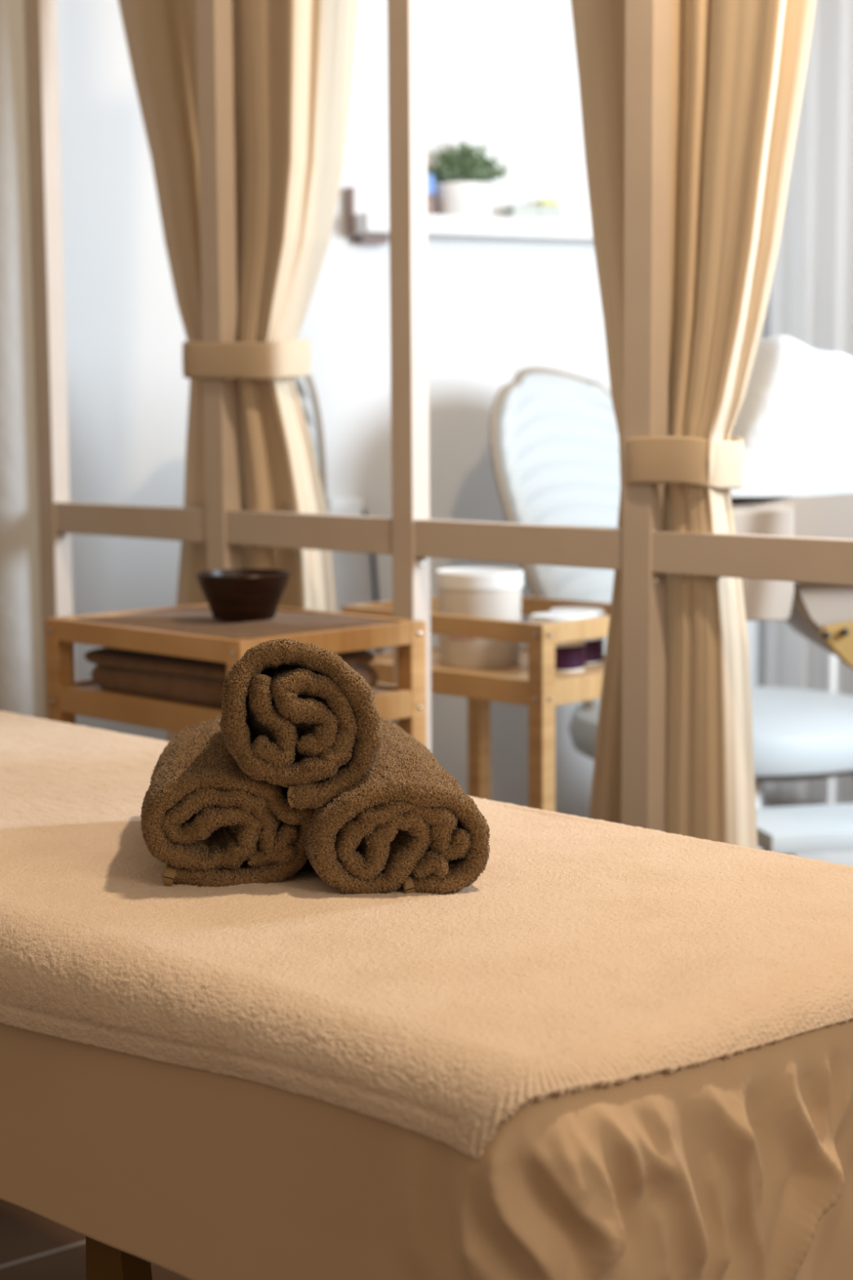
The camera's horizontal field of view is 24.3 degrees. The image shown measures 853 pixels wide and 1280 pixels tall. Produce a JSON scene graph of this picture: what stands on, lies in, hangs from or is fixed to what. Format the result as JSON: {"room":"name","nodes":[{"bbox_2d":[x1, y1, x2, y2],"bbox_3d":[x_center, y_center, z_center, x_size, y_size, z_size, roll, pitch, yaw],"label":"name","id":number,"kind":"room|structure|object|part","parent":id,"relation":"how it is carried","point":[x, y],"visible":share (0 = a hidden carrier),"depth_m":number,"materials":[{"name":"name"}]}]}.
{"room":"spa","nodes":[
{"label":"spa","id":0,"kind":"room"},
{"bbox_2d":[0,1199,189,1279],"bbox_3d":[0.255,0.765,3.511,8.500,0.050,9.200,0,7,0],"label":"floor","id":1,"kind":"structure","parent":0,"point":[24,1233],"depth_m":2.72,"materials":[{"name":"grey tile"}]},
{"bbox_2d":[0,1240,85,1268],"bbox_3d":[-0.519,0.837,2.708,1.600,0.001,0.006,-6,8,-38],"label":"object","id":2,"kind":"structure","parent":1,"relation":"attached to","point":[82,1242],"depth_m":2.70,"materials":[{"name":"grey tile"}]},
{"bbox_2d":[85,1235,152,1279],"bbox_3d":[-0.377,0.541,2.207,1.920,0.702,0.655,6,9,45],"label":"table","id":3,"kind":"object","parent":1,"relation":"on","point":[103,1261],"visible":0.07,"depth_m":1.74,"materials":[{"name":"brown wood"}]},
{"bbox_2d":[0,1018,852,1279],"bbox_3d":[-0.356,0.339,2.190,0.749,0.314,1.992,-7,9,-44],"label":"sheet","id":4,"kind":"object","parent":3,"relation":"on","point":[740,1166],"visible":0.77,"depth_m":1.41,"materials":[{"name":"beige fabric"}]},
{"bbox_2d":[0,711,852,1159],"bbox_3d":[-0.393,0.246,2.167,1.888,0.150,1.815,0,7,0],"label":"blanket","id":5,"kind":"object","parent":4,"relation":"on","point":[584,953],"visible":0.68,"depth_m":1.56,"materials":[{"name":"beige fabric"}]},
{"bbox_2d":[140,715,314,887],"bbox_3d":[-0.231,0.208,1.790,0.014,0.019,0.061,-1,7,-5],"label":"rolled towel","id":6,"kind":"object","parent":5,"relation":"on","point":[210,823],"visible":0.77,"depth_m":1.76,"materials":[{"name":"brown fabric"}]},
{"bbox_2d":[303,716,489,894],"bbox_3d":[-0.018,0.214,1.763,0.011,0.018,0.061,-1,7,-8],"label":"rolled towel","id":7,"kind":"object","parent":5,"relation":"on","point":[408,824],"visible":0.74,"depth_m":1.73,"materials":[{"name":"brown fabric"}]},
{"bbox_2d":[219,638,382,809],"bbox_3d":[-0.115,0.077,1.847,0.154,0.178,0.251,0,7,0],"label":"rolled towel","id":8,"kind":"object","parent":7,"relation":"on","point":[292,708],"visible":0.99,"depth_m":1.74,"materials":[{"name":"brown fabric"}]},
{"bbox_2d":[44,603,426,746],"bbox_3d":[-0.302,0.372,3.171,0.497,0.815,0.383,6,9,45],"label":"side table","id":9,"kind":"object","parent":1,"relation":"on","point":[405,701],"visible":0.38,"depth_m":3.06,"materials":[{"name":"brown wood"}]},
{"bbox_3d":[-0.583,0.355,3.208,0.032,0.785,0.032,6,9,45],"label":"leg","id":10,"kind":"part","parent":9,"relation":"part of","materials":[{"name":"brown wood"}]},
{"bbox_3d":[-0.469,0.076,3.302,0.018,0.042,0.311,6,9,45],"label":"shelf rail","id":11,"kind":"part","parent":9,"relation":"part of","materials":[{"name":"brown wood"}]},
{"bbox_3d":[-0.469,-0.033,3.290,0.018,0.034,0.311,6,9,45],"label":"rail","id":12,"kind":"part","parent":9,"relation":"part of","materials":[{"name":"brown wood"}]},
{"bbox_3d":[-0.429,0.109,3.015,0.422,0.042,0.018,6,9,45],"label":"shelf rail","id":13,"kind":"part","parent":9,"relation":"part of","materials":[{"name":"brown wood"}]},
{"bbox_3d":[-0.430,0.000,3.002,0.422,0.034,0.018,6,9,45],"label":"rail","id":14,"kind":"part","parent":9,"relation":"part of","materials":[{"name":"brown wood"}]},
{"bbox_2d":[75,605,395,639],"bbox_3d":[-0.305,-0.030,3.125,0.433,0.017,0.322,6,9,45],"label":"table top","id":15,"kind":"object","parent":9,"relation":"on","point":[200,620],"visible":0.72,"depth_m":3.07,"materials":[{"name":"brown wood"}]},
{"bbox_2d":[195,568,290,621],"bbox_3d":[-0.283,-0.069,3.077,0.147,0.071,0.147,0,7,0],"label":"bowl","id":16,"kind":"object","parent":15,"relation":"on","point":[230,594],"visible":1,"depth_m":3.03,"materials":[{"name":"brown ceramic"}]},
{"bbox_2d":[91,663,378,708],"bbox_3d":[-0.304,0.057,3.135,0.321,0.047,0.383,-7,9,-44],"label":"folded towel","id":17,"kind":"object","parent":9,"relation":"on","point":[199,691],"visible":0.36,"depth_m":3.03,"materials":[{"name":"brown fabric"}]},
{"bbox_2d":[84,647,374,680],"bbox_3d":[-0.313,0.026,3.140,0.385,0.021,0.319,6,9,43],"label":"folded towel","id":18,"kind":"object","parent":17,"relation":"on","point":[104,656],"visible":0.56,"depth_m":3.06,"materials":[{"name":"brown fabric"}]},
{"bbox_2d":[77,684,392,709],"bbox_3d":[-0.304,0.085,3.138,0.444,0.012,0.333,6,9,45],"label":"shelf","id":19,"kind":"object","parent":9,"relation":"attached to","point":[379,689],"depth_m":3.08,"materials":[{"name":"brown wood"}]},
{"bbox_3d":[-0.263,0.390,2.890,0.032,0.785,0.032,6,9,45],"label":"leg","id":20,"kind":"part","parent":9,"relation":"part of","materials":[{"name":"brown wood"}]},
{"bbox_3d":[-0.140,0.002,2.963,0.018,0.034,0.311,6,9,45],"label":"rail","id":21,"kind":"part","parent":9,"relation":"part of","materials":[{"name":"brown wood"}]},
{"bbox_3d":[-0.179,-0.031,3.251,0.422,0.034,0.018,6,9,45],"label":"rail","id":22,"kind":"part","parent":9,"relation":"part of","materials":[{"name":"brown wood"}]},
{"bbox_3d":[-0.179,0.079,3.263,0.422,0.042,0.018,6,9,45],"label":"shelf rail","id":23,"kind":"part","parent":9,"relation":"part of","materials":[{"name":"brown wood"}]},
{"bbox_3d":[-0.139,0.112,2.976,0.018,0.042,0.311,6,9,45],"label":"shelf rail","id":24,"kind":"part","parent":9,"relation":"part of","materials":[{"name":"brown wood"}]},
{"bbox_3d":[-0.021,0.360,3.131,0.032,0.785,0.032,6,9,45],"label":"leg","id":25,"kind":"part","parent":9,"relation":"part of","materials":[{"name":"brown wood"}]},
{"bbox_2d":[294,375,328,511],"bbox_3d":[-0.291,0.029,4.060,0.395,1.295,0.662,-2,7,-15],"label":"lounge chair","id":26,"kind":"object","parent":1,"relation":"on","point":[305,386],"visible":0.02,"depth_m":4.27,"materials":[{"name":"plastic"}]},
{"bbox_3d":[-0.345,-0.210,4.228,0.260,0.830,0.260,-2,7,-15],"label":"backrest","id":27,"kind":"part","parent":26,"relation":"part of","materials":[{"name":"grey plastic"}]},
{"bbox_2d":[24,0,852,831],"bbox_3d":[-0.038,-0.634,3.178,2.033,2.810,0.040,6,9,45],"label":"window frame","id":28,"kind":"structure","parent":1,"relation":"on","point":[645,551],"depth_m":3.16,"materials":[{"name":"brown painted wood"}]},
{"bbox_2d":[0,0,44,719],"bbox_3d":[-1.020,-0.643,4.045,0.588,2.600,0.082,5,8,38],"label":"curtain","id":29,"kind":"object","parent":28,"relation":"hanging from","point":[21,649],"visible":0.62,"depth_m":3.89,"materials":[{"name":"grey fabric"}]},
{"bbox_3d":[-0.739,-0.680,3.877,0.052,2.750,0.040,6,9,45],"label":"post","id":30,"kind":"part","parent":28,"relation":"part of","materials":[{"name":"white paint"}]},
{"bbox_3d":[-0.549,-0.224,3.744,0.477,0.059,0.034,6,9,45],"label":"rail","id":31,"kind":"part","parent":28,"relation":"part of","materials":[{"name":"white paint"}]},
{"bbox_3d":[-0.367,-0.640,3.508,0.052,2.750,0.040,6,9,45],"label":"post","id":32,"kind":"part","parent":28,"relation":"part of","materials":[{"name":"white paint"}]},
{"bbox_2d":[118,0,359,742],"bbox_3d":[-0.409,-0.320,3.638,0.734,2.541,0.163,4,8,36],"label":"curtain","id":33,"kind":"object","parent":28,"relation":"hanging from","point":[293,60],"visible":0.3,"depth_m":3.48,"materials":[{"name":"beige fabric"}]},
{"bbox_2d":[182,338,311,379],"bbox_3d":[-0.321,-0.496,3.522,0.274,0.071,0.121,6,9,45],"label":"tie","id":34,"kind":"object","parent":28,"relation":"attached to","point":[291,357],"visible":0.98,"depth_m":3.44,"materials":[{"name":"beige fabric"}]},
{"bbox_3d":[-0.194,-0.186,3.391,0.431,0.059,0.034,6,9,45],"label":"rail","id":35,"kind":"part","parent":28,"relation":"part of","materials":[{"name":"white paint"}]},
{"bbox_3d":[-0.028,-0.604,3.172,0.048,2.750,0.040,6,9,45],"label":"post","id":36,"kind":"part","parent":28,"relation":"part of","materials":[{"name":"white paint"}]},
{"bbox_3d":[0.146,-0.149,3.053,0.436,0.059,0.034,6,9,45],"label":"rail","id":37,"kind":"part","parent":28,"relation":"part of","materials":[{"name":"white paint"}]},
{"bbox_3d":[0.314,-0.566,2.832,0.052,2.750,0.040,6,9,45],"label":"post","id":38,"kind":"part","parent":28,"relation":"part of","materials":[{"name":"white paint"}]},
{"bbox_2d":[626,435,743,488],"bbox_3d":[0.371,-0.257,2.856,0.161,0.075,0.121,6,9,44],"label":"tie","id":39,"kind":"object","parent":28,"relation":"attached to","point":[671,460],"visible":0.94,"depth_m":2.80,"materials":[{"name":"beige fabric"}]},
{"bbox_2d":[570,0,816,848],"bbox_3d":[0.353,-0.187,2.885,0.097,2.129,0.512,-7,9,-44],"label":"curtain","id":40,"kind":"object","parent":28,"relation":"hanging from","point":[738,68],"visible":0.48,"depth_m":2.83,"materials":[{"name":"beige fabric"}]},
{"bbox_3d":[0.493,-0.111,2.709,0.448,0.059,0.034,6,9,45],"label":"rail","id":41,"kind":"part","parent":28,"relation":"part of","materials":[{"name":"white paint"}]},
{"bbox_2d":[341,595,611,811],"bbox_3d":[0.148,0.333,3.591,0.498,0.790,0.368,6,9,45],"label":"wooden side table","id":42,"kind":"object","parent":1,"relation":"on","point":[534,683],"visible":0.23,"depth_m":3.35,"materials":[{"name":"brown wood"}]},
{"bbox_3d":[-0.129,0.315,3.634,0.032,0.760,0.032,6,9,45],"label":"leg","id":43,"kind":"part","parent":42,"relation":"part of","materials":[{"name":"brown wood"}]},
{"bbox_3d":[-0.020,-0.060,3.712,0.018,0.034,0.297,6,9,45],"label":"rail","id":44,"kind":"part","parent":42,"relation":"part of","materials":[{"name":"brown wood"}]},
{"bbox_3d":[-0.019,0.039,3.723,0.018,0.042,0.297,6,9,45],"label":"shelf rail","id":45,"kind":"part","parent":42,"relation":"part of","materials":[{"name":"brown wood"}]},
{"bbox_3d":[0.025,-0.028,3.429,0.424,0.034,0.018,6,9,45],"label":"rail","id":46,"kind":"part","parent":42,"relation":"part of","materials":[{"name":"brown wood"}]},
{"bbox_3d":[0.026,0.072,3.440,0.424,0.042,0.018,6,9,45],"label":"shelf rail","id":47,"kind":"part","parent":42,"relation":"part of","materials":[{"name":"brown wood"}]},
{"bbox_3d":[0.102,0.287,3.865,0.032,0.760,0.032,6,9,45],"label":"leg","id":48,"kind":"part","parent":42,"relation":"part of","materials":[{"name":"brown wood"}]},
{"bbox_2d":[435,567,523,668],"bbox_3d":[0.095,-0.041,3.545,0.157,0.168,0.157,0,7,0],"label":"plastic tub","id":49,"kind":"object","parent":42,"relation":"on","point":[491,593],"visible":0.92,"depth_m":3.48,"materials":[{"name":"beige plastic"}]},
{"bbox_3d":[0.095,-0.110,3.537,0.157,0.028,0.157,0,7,0],"label":"lid","id":50,"kind":"part","parent":49,"relation":"part of","materials":[{"name":"white plastic"}]},
{"bbox_2d":[373,650,604,679],"bbox_3d":[0.146,0.048,3.558,0.446,0.012,0.319,6,9,45],"label":"shelf","id":51,"kind":"object","parent":42,"relation":"attached to","point":[520,671],"depth_m":3.47,"materials":[{"name":"brown wood"}]},
{"bbox_3d":[0.192,0.350,3.315,0.032,0.760,0.032,6,9,45],"label":"leg","id":52,"kind":"part","parent":42,"relation":"part of","materials":[{"name":"brown wood"}]},
{"bbox_2d":[529,612,586,672],"bbox_3d":[0.230,0.004,3.462,0.100,0.096,0.100,0,7,0],"label":"jar","id":53,"kind":"object","parent":42,"relation":"on","point":[570,656],"visible":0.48,"depth_m":3.42,"materials":[{"name":"white plastic"}]},
{"bbox_3d":[0.230,-0.031,3.458,0.100,0.025,0.100,0,7,0],"label":"lid","id":54,"kind":"part","parent":53,"relation":"part of","materials":[{"name":"white plastic"}]},
{"bbox_3d":[0.266,0.043,3.679,0.424,0.042,0.018,6,9,45],"label":"shelf rail","id":55,"kind":"part","parent":42,"relation":"part of","materials":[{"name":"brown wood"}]},
{"bbox_3d":[0.265,-0.057,3.667,0.424,0.034,0.018,6,9,45],"label":"rail","id":56,"kind":"part","parent":42,"relation":"part of","materials":[{"name":"brown wood"}]},
{"bbox_2d":[549,606,604,665],"bbox_3d":[0.270,-0.007,3.556,0.100,0.096,0.100,0,7,0],"label":"jar","id":57,"kind":"object","parent":42,"relation":"on","point":[593,646],"visible":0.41,"depth_m":3.52,"materials":[{"name":"white plastic"}]},
{"bbox_3d":[0.269,-0.042,3.552,0.100,0.025,0.100,0,7,0],"label":"lid","id":58,"kind":"part","parent":57,"relation":"part of","materials":[{"name":"white plastic"}]},
{"bbox_3d":[0.310,-0.024,3.384,0.018,0.034,0.297,6,9,45],"label":"rail","id":59,"kind":"part","parent":42,"relation":"part of","materials":[{"name":"brown wood"}]},
{"bbox_3d":[0.311,0.075,3.396,0.018,0.042,0.297,6,9,45],"label":"shelf rail","id":60,"kind":"part","parent":42,"relation":"part of","materials":[{"name":"brown wood"}]},
{"bbox_2d":[489,367,852,849],"bbox_3d":[0.618,-0.011,4.579,0.999,1.244,0.760,6,9,45],"label":"lounge chair","id":61,"kind":"object","parent":1,"relation":"on","point":[554,436],"visible":0.44,"depth_m":4.66,"materials":[{"name":"grey plastic"}]},
{"bbox_3d":[0.407,-0.258,4.760,0.411,0.795,0.532,6,9,45],"label":"frame","id":62,"kind":"part","parent":61,"relation":"part of","materials":[{"name":"beige"}]},
{"bbox_3d":[0.410,-0.251,4.758,0.411,0.780,0.500,6,9,45],"label":"backrest","id":63,"kind":"part","parent":61,"relation":"part of","materials":[{"name":"grey plastic"}]},
{"bbox_3d":[0.704,0.202,4.518,0.760,0.121,0.760,6,9,45],"label":"seat","id":64,"kind":"part","parent":61,"relation":"part of","materials":[{"name":"grey plastic"}]},
{"bbox_3d":[0.699,0.456,4.238,0.040,0.395,0.096,-1,7,-9],"label":"leg","id":65,"kind":"part","parent":61,"relation":"part of","materials":[{"name":"white plastic"}]},
{"bbox_2d":[731,493,852,668],"bbox_3d":[1.216,0.202,3.753,1.516,0.999,0.592,0,7,0],"label":"table","id":66,"kind":"object","parent":1,"relation":"on","point":[822,614],"visible":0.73,"depth_m":3.45,"materials":[{"name":"beige"}]},
{"bbox_2d":[731,497,794,620],"bbox_3d":[0.558,-0.143,3.483,0.158,0.211,0.113,0,7,0],"label":"bucket","id":67,"kind":"object","parent":66,"relation":"hanging from","point":[764,599],"visible":0.44,"depth_m":3.43,"materials":[{"name":"beige fabric"}]},
{"bbox_2d":[729,335,852,497],"bbox_3d":[0.789,-0.422,3.697,0.608,0.285,0.540,0,7,0],"label":"pillow","id":68,"kind":"object","parent":66,"relation":"on","point":[794,422],"visible":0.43,"depth_m":3.44,"materials":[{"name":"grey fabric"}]},
{"bbox_3d":[0.713,-0.209,3.726,0.517,0.169,0.550,0,7,0],"label":"mattress","id":69,"kind":"part","parent":66,"relation":"part of","materials":[{"name":"beige"}]},
{"bbox_3d":[0.722,-0.062,3.728,0.174,0.199,0.480,0,7,0],"label":"raised panel","id":70,"kind":"part","parent":66,"relation":"part of","materials":[{"name":"beige"}]},
{"bbox_2d":[755,803,852,855],"bbox_3d":[0.796,0.518,3.886,0.360,0.348,0.260,-2,7,-11],"label":"step stool","id":71,"kind":"object","parent":1,"relation":"on","point":[793,830],"visible":0.28,"depth_m":3.77,"materials":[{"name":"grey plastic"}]},
{"bbox_2d":[795,652,852,866],"bbox_3d":[1.021,0.085,4.994,0.260,0.950,0.260,0,7,0],"label":"lamp stand","id":72,"kind":"object","parent":1,"relation":"on","point":[846,857],"visible":0.13,"depth_m":4.99,"materials":[{"name":"white plastic"}]},
{"bbox_2d":[56,0,770,817],"bbox_3d":[-0.661,-0.816,4.831,3.660,2.800,0.100,-3,7,-24],"label":"wall","id":73,"kind":"structure","parent":0,"point":[502,75],"depth_m":5.02,"materials":[{"name":"white paint"}]},
{"bbox_2d":[327,497,362,515],"bbox_3d":[-0.212,-0.323,5.004,0.090,0.070,0.055,-3,7,-24],"label":"box","id":74,"kind":"object","parent":73,"relation":"attached to","point":[350,505],"visible":0.42,"depth_m":4.98,"materials":[{"name":"white plastic"}]},
{"bbox_2d":[362,506,382,653],"bbox_3d":[-0.150,0.043,5.074,0.095,0.794,0.012,-3,7,-24],"label":"cable","id":75,"kind":"object","parent":74,"relation":"hanging from","point":[364,513],"visible":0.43,"depth_m":5.05,"materials":[{"name":"grey rubber"}]},
{"bbox_2d":[344,186,593,244],"bbox_3d":[0.281,-1.079,5.111,1.010,0.138,0.119,-3,7,-24],"label":"wall shelf","id":76,"kind":"object","parent":73,"relation":"attached to","point":[369,228],"visible":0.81,"depth_m":4.99,"materials":[{"name":"white paint"}]},
{"bbox_3d":[-0.190,-1.065,4.939,0.010,0.120,0.042,-3,7,-24],"label":"panel","id":77,"kind":"part","parent":76,"relation":"part of","materials":[{"name":"brown"}]},
{"bbox_2d":[427,173,435,214],"bbox_3d":[-0.002,-1.117,4.989,0.048,0.104,0.048,0,7,0],"label":"bottle","id":78,"kind":"object","parent":76,"relation":"on","point":[431,199],"visible":0.29,"depth_m":4.97,"materials":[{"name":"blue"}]},
{"bbox_2d":[427,139,509,216],"bbox_3d":[0.090,-1.164,5.013,0.242,0.191,0.139,0,7,0],"label":"potted plant","id":79,"kind":"object","parent":76,"relation":"on","point":[467,197],"visible":0.97,"depth_m":4.98,"materials":[{"name":"green plant"}]},
{"bbox_3d":[0.092,-1.110,5.019,0.139,0.082,0.139,0,7,0],"label":"pot","id":80,"kind":"part","parent":79,"relation":"part of","materials":[{"name":"white ceramic"}]},
{"bbox_2d":[504,204,538,218],"bbox_3d":[0.244,-1.097,5.093,0.074,0.037,0.050,-3,7,-24],"label":"box","id":81,"kind":"object","parent":76,"relation":"on","point":[518,211],"visible":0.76,"depth_m":5.07,"materials":[{"name":"grey"}]},
{"bbox_2d":[534,199,562,219],"bbox_3d":[0.310,-1.108,5.122,0.068,0.052,0.050,-3,7,-24],"label":"box","id":82,"kind":"object","parent":76,"relation":"on","point":[548,209],"visible":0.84,"depth_m":5.10,"materials":[{"name":"grey"}]},
{"bbox_3d":[0.310,-1.126,5.119,0.046,0.015,0.045,-3,7,-24],"label":"lid","id":83,"kind":"part","parent":82,"relation":"part of","materials":[{"name":"yellow"}]},
{"bbox_3d":[1.233,-0.858,5.086,0.523,2.800,0.960,0,7,0],"label":"wall","id":84,"kind":"structure","parent":0,"visible":0},
{"bbox_2d":[764,0,852,806],"bbox_3d":[1.134,-0.783,5.049,0.017,2.600,0.901,-3,7,-24],"label":"sheer curtain","id":85,"kind":"object","parent":84,"relation":"hanging from","point":[811,289],"visible":0.43,"depth_m":5.24,"materials":[{"name":"white sheer fabric"}]}
]}

